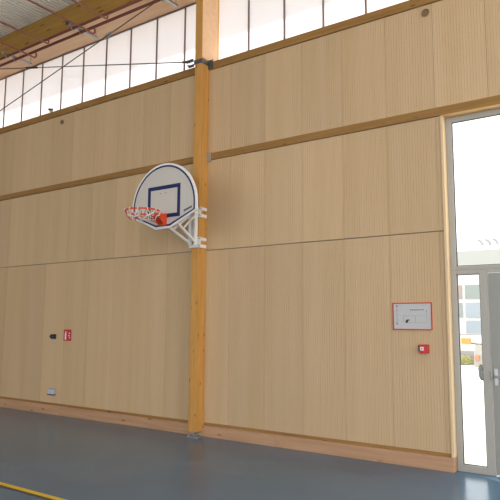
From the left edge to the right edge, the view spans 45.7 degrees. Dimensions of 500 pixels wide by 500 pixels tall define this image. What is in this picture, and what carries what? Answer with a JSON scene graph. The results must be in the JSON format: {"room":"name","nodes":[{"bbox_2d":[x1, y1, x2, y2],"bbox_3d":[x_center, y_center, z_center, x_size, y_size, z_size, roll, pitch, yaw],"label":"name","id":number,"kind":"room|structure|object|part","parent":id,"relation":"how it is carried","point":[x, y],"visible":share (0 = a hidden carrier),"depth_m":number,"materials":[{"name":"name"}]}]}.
{"room":"school gymnasium","nodes":[
{"label":"school gymnasium","id":0,"kind":"room"},
{"bbox_2d":[0,0,80,37],"bbox_3d":[-8.230,-5.274,3.621,23.026,0.120,20.150,-5,-9,35],"label":"ceiling","id":1,"kind":"structure","parent":0,"point":[18,14],"depth_m":10.70,"materials":[{"name":"white"}]},
{"bbox_2d":[0,0,499,469],"bbox_3d":[-3.106,0.104,10.441,22.000,5.440,0.240,-5,-9,35],"label":"wall","id":2,"kind":"structure","parent":0,"point":[312,245],"depth_m":7.96,"materials":[{"name":"beige wood"}]},
{"bbox_3d":[-4.876,1.549,11.358,0.585,2.409,0.018,-5,-9,35],"label":"acoustic panel","id":3,"kind":"part","parent":2,"relation":"part of","materials":[{"name":"brown wood"}]},
{"bbox_3d":[-4.864,-0.316,11.591,0.585,1.326,0.018,-5,-9,35],"label":"acoustic panel","id":4,"kind":"part","parent":2,"relation":"part of","materials":[{"name":"brown wood"}]},
{"bbox_3d":[-4.855,-1.716,11.766,0.585,1.286,0.018,-5,-9,35],"label":"acoustic panel","id":5,"kind":"part","parent":2,"relation":"part of","materials":[{"name":"brown wood"}]},
{"bbox_3d":[-4.393,1.510,11.025,0.585,2.409,0.018,-5,-9,35],"label":"acoustic panel","id":6,"kind":"part","parent":2,"relation":"part of","materials":[{"name":"brown wood"}]},
{"bbox_3d":[-4.381,-0.355,11.258,0.585,1.326,0.018,-5,-9,35],"label":"acoustic panel","id":7,"kind":"part","parent":2,"relation":"part of","materials":[{"name":"brown wood"}]},
{"bbox_3d":[-4.372,-1.754,11.432,0.585,1.286,0.018,-5,-9,35],"label":"acoustic panel","id":8,"kind":"part","parent":2,"relation":"part of","materials":[{"name":"brown wood"}]},
{"bbox_3d":[-3.910,1.472,10.692,0.585,2.409,0.018,-5,-9,35],"label":"acoustic panel","id":9,"kind":"part","parent":2,"relation":"part of","materials":[{"name":"brown wood"}]},
{"bbox_3d":[-3.898,-0.394,10.924,0.585,1.326,0.018,-5,-9,35],"label":"acoustic panel","id":10,"kind":"part","parent":2,"relation":"part of","materials":[{"name":"brown wood"}]},
{"bbox_3d":[-3.889,-1.793,11.099,0.585,1.286,0.018,-5,-9,35],"label":"acoustic panel","id":11,"kind":"part","parent":2,"relation":"part of","materials":[{"name":"brown wood"}]},
{"bbox_2d":[47,388,55,395],"bbox_3d":[-3.410,2.433,10.173,0.170,0.112,0.050,-5,-9,35],"label":"wall socket","id":12,"kind":"object","parent":2,"relation":"attached to","point":[51,391],"visible":1,"depth_m":10.14,"materials":[{"name":"grey plastic"}]},
{"bbox_3d":[-3.428,1.433,10.358,0.585,2.409,0.018,-5,-9,35],"label":"acoustic panel","id":13,"kind":"part","parent":2,"relation":"part of","materials":[{"name":"brown wood"}]},
{"bbox_3d":[-3.416,-0.432,10.591,0.585,1.326,0.018,-5,-9,35],"label":"acoustic panel","id":14,"kind":"part","parent":2,"relation":"part of","materials":[{"name":"brown wood"}]},
{"bbox_3d":[-3.407,-1.831,10.766,0.585,1.286,0.018,-5,-9,35],"label":"acoustic panel","id":15,"kind":"part","parent":2,"relation":"part of","materials":[{"name":"brown wood"}]},
{"bbox_2d":[63,330,71,340],"bbox_3d":[-3.120,1.456,10.124,0.200,0.190,0.005,-5,-9,35],"label":"fire sign","id":16,"kind":"object","parent":2,"relation":"attached to","point":[67,333],"visible":1,"depth_m":10.12,"materials":[{"name":"red plastic"}]},
{"bbox_3d":[-2.945,1.394,10.025,0.585,2.409,0.018,-5,-9,35],"label":"acoustic panel","id":17,"kind":"part","parent":2,"relation":"part of","materials":[{"name":"brown wood"}]},
{"bbox_3d":[-2.933,-0.471,10.258,0.585,1.326,0.018,-5,-9,35],"label":"acoustic panel","id":18,"kind":"part","parent":2,"relation":"part of","materials":[{"name":"brown wood"}]},
{"bbox_3d":[-2.924,-1.870,10.432,0.585,1.286,0.018,-5,-9,35],"label":"acoustic panel","id":19,"kind":"part","parent":2,"relation":"part of","materials":[{"name":"brown wood"}]},
{"bbox_2d":[0,157,192,200],"bbox_3d":[-3.139,-1.157,10.540,5.930,0.098,0.142,-5,-9,35],"label":"trim","id":20,"kind":"structure","parent":2,"relation":"attached to","point":[186,161],"depth_m":10.15,"materials":[{"name":"brown wood"}]},
{"bbox_2d":[0,67,194,133],"bbox_3d":[-3.128,-2.545,10.716,5.930,0.115,0.150,-5,-9,35],"label":"trim","id":21,"kind":"structure","parent":2,"relation":"attached to","point":[189,72],"depth_m":10.20,"materials":[{"name":"brown wood"}]},
{"bbox_2d":[0,2,195,127],"bbox_3d":[-3.031,-3.189,10.931,5.930,1.218,0.040,-5,-9,35],"label":"window","id":22,"kind":"structure","parent":2,"relation":"in","point":[169,37],"depth_m":10.64,"materials":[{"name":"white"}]},
{"bbox_3d":[-5.289,-3.007,12.494,0.401,1.185,0.012,-5,-9,35],"label":"pane","id":23,"kind":"part","parent":22,"relation":"part of","materials":[{"name":"white glass"}]},
{"bbox_3d":[-4.860,-3.041,12.197,0.596,1.185,0.012,-5,-9,35],"label":"pane","id":24,"kind":"part","parent":22,"relation":"part of","materials":[{"name":"white glass"}]},
{"bbox_3d":[-4.351,-3.081,11.846,0.596,1.185,0.012,-5,-9,35],"label":"pane","id":25,"kind":"part","parent":22,"relation":"part of","materials":[{"name":"white glass"}]},
{"bbox_3d":[-3.842,-3.122,11.495,0.596,1.185,0.012,-5,-9,35],"label":"pane","id":26,"kind":"part","parent":22,"relation":"part of","materials":[{"name":"white glass"}]},
{"bbox_3d":[-3.333,-3.163,11.143,0.596,1.185,0.012,-5,-9,35],"label":"pane","id":27,"kind":"part","parent":22,"relation":"part of","materials":[{"name":"white glass"}]},
{"bbox_3d":[-2.825,-3.203,10.792,0.596,1.185,0.012,-5,-9,35],"label":"pane","id":28,"kind":"part","parent":22,"relation":"part of","materials":[{"name":"white glass"}]},
{"bbox_3d":[-3.031,-3.189,10.931,5.930,1.218,0.040,-5,-9,35],"label":"frame","id":29,"kind":"part","parent":22,"relation":"part of","materials":[{"name":"brown"}]},
{"bbox_3d":[-2.316,-3.244,10.440,0.596,1.185,0.012,-5,-9,35],"label":"pane","id":30,"kind":"part","parent":22,"relation":"part of","materials":[{"name":"white glass"}]},
{"bbox_3d":[-1.807,-3.284,10.089,0.596,1.185,0.012,-5,-9,35],"label":"pane","id":31,"kind":"part","parent":22,"relation":"part of","materials":[{"name":"white glass"}]},
{"bbox_3d":[-1.298,-3.325,9.738,0.596,1.185,0.012,-5,-9,35],"label":"pane","id":32,"kind":"part","parent":22,"relation":"part of","materials":[{"name":"white glass"}]},
{"bbox_3d":[-0.819,-3.363,9.407,0.523,1.185,0.012,-5,-9,35],"label":"pane","id":33,"kind":"part","parent":22,"relation":"part of","materials":[{"name":"white glass"}]},
{"bbox_3d":[-2.462,1.356,9.691,0.585,2.409,0.018,-5,-9,35],"label":"acoustic panel","id":34,"kind":"part","parent":2,"relation":"part of","materials":[{"name":"brown wood"}]},
{"bbox_3d":[-2.450,-0.509,9.924,0.585,1.326,0.018,-5,-9,35],"label":"acoustic panel","id":35,"kind":"part","parent":2,"relation":"part of","materials":[{"name":"brown wood"}]},
{"bbox_3d":[-2.441,-1.908,10.099,0.585,1.286,0.018,-5,-9,35],"label":"acoustic panel","id":36,"kind":"part","parent":2,"relation":"part of","materials":[{"name":"brown wood"}]},
{"bbox_3d":[-1.979,1.317,9.358,0.585,2.409,0.018,-5,-9,35],"label":"acoustic panel","id":37,"kind":"part","parent":2,"relation":"part of","materials":[{"name":"brown wood"}]},
{"bbox_3d":[-1.967,-0.548,9.591,0.585,1.326,0.018,-5,-9,35],"label":"acoustic panel","id":38,"kind":"part","parent":2,"relation":"part of","materials":[{"name":"brown wood"}]},
{"bbox_3d":[-1.958,-1.947,9.765,0.585,1.286,0.018,-5,-9,35],"label":"acoustic panel","id":39,"kind":"part","parent":2,"relation":"part of","materials":[{"name":"brown wood"}]},
{"bbox_3d":[-1.496,1.279,9.024,0.585,2.409,0.018,-5,-9,35],"label":"acoustic panel","id":40,"kind":"part","parent":2,"relation":"part of","materials":[{"name":"brown wood"}]},
{"bbox_3d":[-1.485,-0.586,9.257,0.585,1.326,0.018,-5,-9,35],"label":"acoustic panel","id":41,"kind":"part","parent":2,"relation":"part of","materials":[{"name":"brown wood"}]},
{"bbox_3d":[-1.476,-1.985,9.432,0.585,1.286,0.018,-5,-9,35],"label":"acoustic panel","id":42,"kind":"part","parent":2,"relation":"part of","materials":[{"name":"brown wood"}]},
{"bbox_3d":[-1.014,1.240,8.691,0.585,2.409,0.018,-5,-9,35],"label":"acoustic panel","id":43,"kind":"part","parent":2,"relation":"part of","materials":[{"name":"brown wood"}]},
{"bbox_3d":[-1.002,-0.625,8.924,0.585,1.326,0.018,-5,-9,35],"label":"acoustic panel","id":44,"kind":"part","parent":2,"relation":"part of","materials":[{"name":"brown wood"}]},
{"bbox_3d":[-0.993,-2.024,9.098,0.585,1.286,0.018,-5,-9,35],"label":"acoustic panel","id":45,"kind":"part","parent":2,"relation":"part of","materials":[{"name":"brown wood"}]},
{"bbox_3d":[-0.461,1.196,8.309,0.415,2.409,0.018,-5,-9,35],"label":"acoustic panel","id":46,"kind":"part","parent":2,"relation":"part of","materials":[{"name":"brown wood"}]},
{"bbox_3d":[-0.449,-0.669,8.542,0.415,1.326,0.018,-5,-9,35],"label":"acoustic panel","id":47,"kind":"part","parent":2,"relation":"part of","materials":[{"name":"brown wood"}]},
{"bbox_3d":[-0.440,-2.068,8.717,0.415,1.286,0.018,-5,-9,35],"label":"acoustic panel","id":48,"kind":"part","parent":2,"relation":"part of","materials":[{"name":"brown wood"}]},
{"bbox_2d":[0,396,456,472],"bbox_3d":[-1.709,2.602,9.016,9.503,0.148,0.109,-5,-9,35],"label":"baseboard","id":49,"kind":"structure","parent":2,"relation":"attached to","point":[433,462],"depth_m":7.64,"materials":[{"name":"brown wood"}]},
{"bbox_3d":[-0.048,1.163,8.024,0.585,2.409,0.018,-5,-9,35],"label":"acoustic panel","id":50,"kind":"part","parent":2,"relation":"part of","materials":[{"name":"brown wood"}]},
{"bbox_3d":[-0.036,-0.702,8.257,0.585,1.326,0.018,-5,-9,35],"label":"acoustic panel","id":51,"kind":"part","parent":2,"relation":"part of","materials":[{"name":"brown wood"}]},
{"bbox_3d":[-0.027,-2.101,8.432,0.585,1.286,0.018,-5,-9,35],"label":"acoustic panel","id":52,"kind":"part","parent":2,"relation":"part of","materials":[{"name":"brown wood"}]},
{"bbox_3d":[0.456,-2.139,8.098,0.585,1.286,0.018,-5,-9,35],"label":"acoustic panel","id":53,"kind":"part","parent":2,"relation":"part of","materials":[{"name":"brown wood"}]},
{"bbox_3d":[0.435,1.125,7.691,0.585,2.409,0.018,-5,-9,35],"label":"acoustic panel","id":54,"kind":"part","parent":2,"relation":"part of","materials":[{"name":"brown wood"}]},
{"bbox_3d":[0.447,-0.740,7.923,0.585,1.326,0.018,-5,-9,35],"label":"acoustic panel","id":55,"kind":"part","parent":2,"relation":"part of","materials":[{"name":"brown wood"}]},
{"bbox_2d":[219,0,407,58],"bbox_3d":[2.021,-3.592,7.442,6.095,1.218,0.040,-5,-9,35],"label":"window","id":56,"kind":"structure","parent":2,"relation":"in","point":[244,25],"depth_m":8.56,"materials":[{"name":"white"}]},
{"bbox_3d":[-0.246,-3.409,9.011,0.546,1.185,0.012,-5,-9,35],"label":"pane","id":57,"kind":"part","parent":56,"relation":"part of","materials":[{"name":"white glass"}]},
{"bbox_3d":[0.244,-3.448,8.673,0.598,1.185,0.012,-5,-9,35],"label":"pane","id":58,"kind":"part","parent":56,"relation":"part of","materials":[{"name":"white glass"}]},
{"bbox_3d":[0.754,-3.489,8.320,0.598,1.185,0.012,-5,-9,35],"label":"pane","id":59,"kind":"part","parent":56,"relation":"part of","materials":[{"name":"white glass"}]},
{"bbox_3d":[1.265,-3.530,7.967,0.598,1.185,0.012,-5,-9,35],"label":"pane","id":60,"kind":"part","parent":56,"relation":"part of","materials":[{"name":"white glass"}]},
{"bbox_3d":[1.776,-3.571,7.614,0.598,1.185,0.012,-5,-9,35],"label":"pane","id":61,"kind":"part","parent":56,"relation":"part of","materials":[{"name":"white glass"}]},
{"bbox_3d":[0.938,-2.178,7.765,0.585,1.286,0.018,-5,-9,35],"label":"acoustic panel","id":62,"kind":"part","parent":2,"relation":"part of","materials":[{"name":"brown wood"}]},
{"bbox_3d":[0.929,-0.779,7.590,0.585,1.326,0.018,-5,-9,35],"label":"acoustic panel","id":63,"kind":"part","parent":2,"relation":"part of","materials":[{"name":"brown wood"}]},
{"bbox_2d":[209,0,440,69],"bbox_3d":[1.924,-2.948,7.227,6.095,0.115,0.150,-5,-9,35],"label":"trim","id":64,"kind":"structure","parent":2,"relation":"attached to","point":[401,7],"depth_m":7.78,"materials":[{"name":"brown wood"}]},
{"bbox_3d":[0.917,1.086,7.357,0.585,2.409,0.018,-5,-9,35],"label":"acoustic panel","id":65,"kind":"part","parent":2,"relation":"part of","materials":[{"name":"brown wood"}]},
{"bbox_2d":[211,95,499,159],"bbox_3d":[1.913,-1.560,7.051,6.095,0.098,0.142,-5,-9,35],"label":"trim","id":66,"kind":"structure","parent":2,"relation":"attached to","point":[493,100],"depth_m":7.32,"materials":[{"name":"brown wood"}]},
{"bbox_3d":[1.421,-2.216,7.431,0.585,1.286,0.018,-5,-9,35],"label":"acoustic panel","id":67,"kind":"part","parent":2,"relation":"part of","materials":[{"name":"brown wood"}]},
{"bbox_3d":[1.412,-0.817,7.257,0.585,1.326,0.018,-5,-9,35],"label":"acoustic panel","id":68,"kind":"part","parent":2,"relation":"part of","materials":[{"name":"brown wood"}]},
{"bbox_3d":[1.400,1.048,7.024,0.585,2.409,0.018,-5,-9,35],"label":"acoustic panel","id":69,"kind":"part","parent":2,"relation":"part of","materials":[{"name":"brown wood"}]},
{"bbox_3d":[1.904,-2.255,7.098,0.585,1.286,0.018,-5,-9,35],"label":"acoustic panel","id":70,"kind":"part","parent":2,"relation":"part of","materials":[{"name":"brown wood"}]},
{"bbox_2d":[392,302,432,329],"bbox_3d":[1.842,0.752,6.732,0.457,0.308,0.013,-5,-9,35],"label":"evacuation plan","id":71,"kind":"object","parent":2,"relation":"attached to","point":[406,316],"visible":1,"depth_m":6.73,"materials":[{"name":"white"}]},
{"bbox_3d":[1.895,-0.856,6.923,0.585,1.326,0.018,-5,-9,35],"label":"acoustic panel","id":72,"kind":"part","parent":2,"relation":"part of","materials":[{"name":"brown wood"}]},
{"bbox_3d":[1.883,1.009,6.690,0.585,2.409,0.018,-5,-9,35],"label":"acoustic panel","id":73,"kind":"part","parent":2,"relation":"part of","materials":[{"name":"brown wood"}]},
{"bbox_2d":[418,344,428,352],"bbox_3d":[1.932,1.100,6.596,0.107,0.095,0.058,-5,-9,35],"label":"fire alarm","id":74,"kind":"object","parent":2,"relation":"attached to","point":[422,348],"visible":1,"depth_m":6.58,"materials":[{"name":"red plastic"}]},
{"bbox_2d":[421,9,428,16],"bbox_3d":[2.078,-2.813,7.025,0.096,0.096,0.017,-5,-9,35],"label":"plug","id":75,"kind":"object","parent":2,"relation":"attached to","point":[425,12],"visible":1,"depth_m":7.02,"materials":[{"name":"brown wood"}]},
{"bbox_3d":[2.160,-0.877,6.740,0.054,1.326,0.018,-5,-9,35],"label":"acoustic panel","id":76,"kind":"part","parent":2,"relation":"part of","materials":[{"name":"brown wood"}]},
{"bbox_3d":[2.148,0.988,6.507,0.054,2.409,0.018,-5,-9,35],"label":"acoustic panel","id":77,"kind":"part","parent":2,"relation":"part of","materials":[{"name":"brown wood"}]},
{"bbox_2d":[440,115,456,457],"bbox_3d":[2.206,0.343,6.588,0.029,3.780,0.116,-5,-9,35],"label":"trim","id":78,"kind":"structure","parent":2,"relation":"attached to","point":[442,119],"depth_m":6.54,"materials":[{"name":"brown wood"}]},
{"bbox_3d":[2.387,-2.294,6.764,0.585,1.286,0.018,-5,-9,35],"label":"acoustic panel","id":79,"kind":"part","parent":2,"relation":"part of","materials":[{"name":"brown wood"}]},
{"bbox_2d":[442,104,499,117],"bbox_3d":[2.835,-1.580,6.396,1.475,0.012,0.116,-5,-9,35],"label":"trim","id":80,"kind":"structure","parent":2,"relation":"attached to","point":[496,106],"depth_m":6.62,"materials":[{"name":"brown wood"}]},
{"bbox_2d":[445,108,499,270],"bbox_3d":[2.867,-0.690,6.338,1.475,1.766,0.050,-5,-9,35],"label":"window","id":81,"kind":"structure","parent":2,"relation":"in","point":[449,122],"depth_m":6.68,"materials":[{"name":"grey metal"}]},
{"bbox_2d":[451,269,499,475],"bbox_3d":[2.834,1.252,6.066,1.475,2.155,0.122,-5,-9,35],"label":"door","id":82,"kind":"structure","parent":2,"relation":"in","point":[489,280],"depth_m":6.33,"materials":[{"name":"grey metal"}]},
{"bbox_3d":[2.593,1.339,6.237,0.040,0.180,0.012,-5,-9,35],"label":"handle","id":83,"kind":"part","parent":82,"relation":"part of","materials":[{"name":"silver metal"}]},
{"bbox_3d":[2.869,-2.332,6.431,0.585,1.286,0.018,-5,-9,35],"label":"acoustic panel","id":84,"kind":"part","parent":2,"relation":"part of","materials":[{"name":"brown wood"}]},
{"bbox_2d":[0,407,499,499],"bbox_3d":[-8.558,1.851,2.346,22.000,0.100,19.200,-5,-9,35],"label":"floor","id":85,"kind":"structure","parent":0,"point":[68,458],"depth_m":6.32,"materials":[{"name":"plastic"}]},
{"bbox_2d":[0,485,53,499],"bbox_3d":[-2.970,2.299,6.064,16.900,0.002,0.040,-5,-9,35],"label":"court line","id":86,"kind":"object","parent":85,"relation":"on","point":[2,486],"visible":1,"depth_m":5.43,"materials":[{"name":"grey"}]},
{"bbox_2d":[0,482,65,499],"bbox_3d":[-2.941,2.305,6.105,16.900,0.002,0.060,-5,-9,35],"label":"court line","id":87,"kind":"object","parent":85,"relation":"on","point":[1,483],"visible":1,"depth_m":5.47,"materials":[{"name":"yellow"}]},
{"bbox_2d":[186,0,219,437],"bbox_3d":[-0.699,-0.708,8.716,0.365,6.655,0.458,-5,-9,35],"label":"column","id":88,"kind":"structure","parent":85,"relation":"on","point":[207,11],"depth_m":8.60,"materials":[{"name":"brown wood"}]},
{"bbox_2d":[0,61,186,68],"bbox_3d":[-3.090,-3.243,10.470,5.276,1.230,0.040,-5,-9,35],"label":"rod","id":89,"kind":"object","parent":88,"relation":"attached to","point":[182,61],"visible":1,"depth_m":10.14,"materials":[{"name":"grey metal"}]},
{"bbox_2d":[0,0,195,78],"bbox_3d":[-1.296,-4.202,9.505,16.400,0.458,0.595,-5,-9,35],"label":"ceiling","id":90,"kind":"structure","parent":88,"relation":"on","point":[52,24],"depth_m":10.59,"materials":[{"name":"brown wood"}]},
{"bbox_2d":[1,51,31,64],"bbox_3d":[-4.431,-3.669,11.287,0.050,0.197,0.630,-5,-9,35],"label":"hanger","id":91,"kind":"object","parent":90,"relation":"attached to","point":[2,52],"visible":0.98,"depth_m":11.31,"materials":[{"name":"silver metal"}]},
{"bbox_2d":[27,0,95,33],"bbox_3d":[-4.662,-4.066,7.118,0.030,0.126,7.174,-5,-9,35],"label":"pipe","id":92,"kind":"object","parent":90,"relation":"hanging from","point":[31,1],"visible":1,"depth_m":9.47,"materials":[{"name":"brown metal"}]},
{"bbox_2d":[0,4,152,110],"bbox_3d":[-3.511,-3.235,10.733,5.246,1.208,0.040,-5,-9,35],"label":"rod","id":93,"kind":"object","parent":90,"relation":"attached to","point":[109,34],"visible":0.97,"depth_m":10.27,"materials":[{"name":"grey metal"}]},
{"bbox_2d":[65,21,97,38],"bbox_3d":[-2.888,-3.794,10.203,0.060,0.197,0.660,-5,-9,35],"label":"hanger","id":94,"kind":"object","parent":90,"relation":"attached to","point":[66,22],"visible":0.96,"depth_m":10.16,"materials":[{"name":"silver metal"}]},
{"bbox_2d":[161,0,177,6],"bbox_3d":[-1.336,-3.916,9.149,0.050,0.197,0.630,-5,-9,35],"label":"hanger","id":95,"kind":"object","parent":90,"relation":"attached to","point":[171,2],"visible":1,"depth_m":9.29,"materials":[{"name":"silver metal"}]},
{"bbox_2d":[0,0,141,60],"bbox_3d":[-4.625,-3.625,11.159,8.180,0.046,0.046,-5,-9,35],"label":"pipe","id":96,"kind":"object","parent":95,"relation":"hanging from","point":[134,1],"visible":1,"depth_m":10.00,"materials":[{"name":"brown metal"}]},
{"bbox_2d":[0,21,49,43],"bbox_3d":[-5.512,-4.008,7.575,0.030,0.091,6.960,-5,-9,35],"label":"pipe","id":97,"kind":"object","parent":96,"relation":"attached to","point":[0,21],"visible":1,"depth_m":10.01,"materials":[{"name":"brown"}]},
{"bbox_2d":[71,0,108,19],"bbox_3d":[-4.272,-4.107,6.718,0.030,0.091,6.960,-5,-9,35],"label":"pipe","id":98,"kind":"object","parent":96,"relation":"attached to","point":[78,3],"visible":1,"depth_m":9.25,"materials":[{"name":"brown metal"}]},
{"bbox_2d":[0,0,160,66],"bbox_3d":[-4.528,-3.607,11.298,8.180,0.046,0.046,-5,-9,35],"label":"pipe","id":99,"kind":"object","parent":95,"relation":"hanging from","point":[153,1],"visible":1,"depth_m":10.10,"materials":[{"name":"brown metal"}]},
{"bbox_2d":[0,42,36,57],"bbox_3d":[-5.984,-3.960,8.031,0.030,0.126,7.174,-5,-9,35],"label":"pipe","id":100,"kind":"object","parent":99,"relation":"attached to","point":[0,42],"visible":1,"depth_m":10.63,"materials":[{"name":"brown"}]},
{"bbox_2d":[124,163,206,247],"bbox_3d":[-1.104,-0.633,8.053,1.248,1.083,1.048,3,-7,-17],"label":"basketball hoop","id":101,"kind":"object","parent":88,"relation":"attached to","point":[166,196],"visible":1,"depth_m":7.98,"materials":[{"name":"white paint"}]},
{"bbox_3d":[-1.393,-0.454,7.641,0.444,0.124,0.427,2,-7,-10],"label":"red net cord","id":102,"kind":"part","parent":101,"relation":"part of","materials":[{"name":"fabric"}]},
{"bbox_3d":[-0.892,-2.792,8.883,0.132,0.120,0.030,-5,-9,35],"label":"clevis plate","id":103,"kind":"part","parent":88,"relation":"part of","materials":[{"name":"grey metal"}]},
{"label":"outside","id":104,"kind":"structure","parent":0,"visible":0},
{"bbox_2d":[461,364,486,465],"bbox_3d":[4.978,3.786,16.431,120.000,0.220,140.000,-5,-9,35],"label":"ground","id":105,"kind":"structure","parent":104,"point":[472,385],"depth_m":10.36,"materials":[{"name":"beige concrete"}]},
{"bbox_2d":[461,355,473,364],"bbox_3d":[8.713,4.462,24.055,0.717,0.405,0.758,-5,-9,35],"label":"shrub","id":106,"kind":"object","parent":105,"relation":"on","point":[464,358],"visible":0.8,"depth_m":23.91,"materials":[{"name":"yellow plant"}]},
{"bbox_2d":[460,333,481,363],"bbox_3d":[9.356,4.086,24.498,30.000,1.240,0.300,-5,-9,35],"label":"wall","id":107,"kind":"structure","parent":105,"relation":"on","point":[466,349],"depth_m":24.54,"materials":[{"name":"grey paint"}]},
{"bbox_2d":[461,338,470,343],"bbox_3d":[8.991,3.779,24.640,0.380,0.220,0.049,-5,-9,35],"label":"sign","id":108,"kind":"object","parent":107,"relation":"attached to","point":[463,340],"visible":0.93,"depth_m":24.62,"materials":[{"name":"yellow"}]},
{"bbox_2d":[471,343,482,379],"bbox_3d":[7.130,3.202,17.885,0.698,1.332,1.668,-5,-9,35],"label":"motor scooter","id":109,"kind":"object","parent":105,"relation":"on","point":[478,362],"visible":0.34,"depth_m":17.40,"materials":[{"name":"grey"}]},
{"bbox_2d":[457,249,499,333],"bbox_3d":[20.847,4.098,48.187,50.400,7.230,10.500,-5,-9,35],"label":"office building","id":110,"kind":"structure","parent":105,"relation":"on","point":[468,285],"depth_m":44.90,"materials":[{"name":"grey"}]},
{"bbox_2d":[473,238,499,245],"bbox_3d":[21.055,-0.661,43.132,9.300,0.966,0.318,-5,-9,35],"label":"roof rail","id":111,"kind":"object","parent":110,"relation":"on","point":[485,239],"visible":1,"depth_m":45.12,"materials":[{"name":"grey metal"}]}
]}

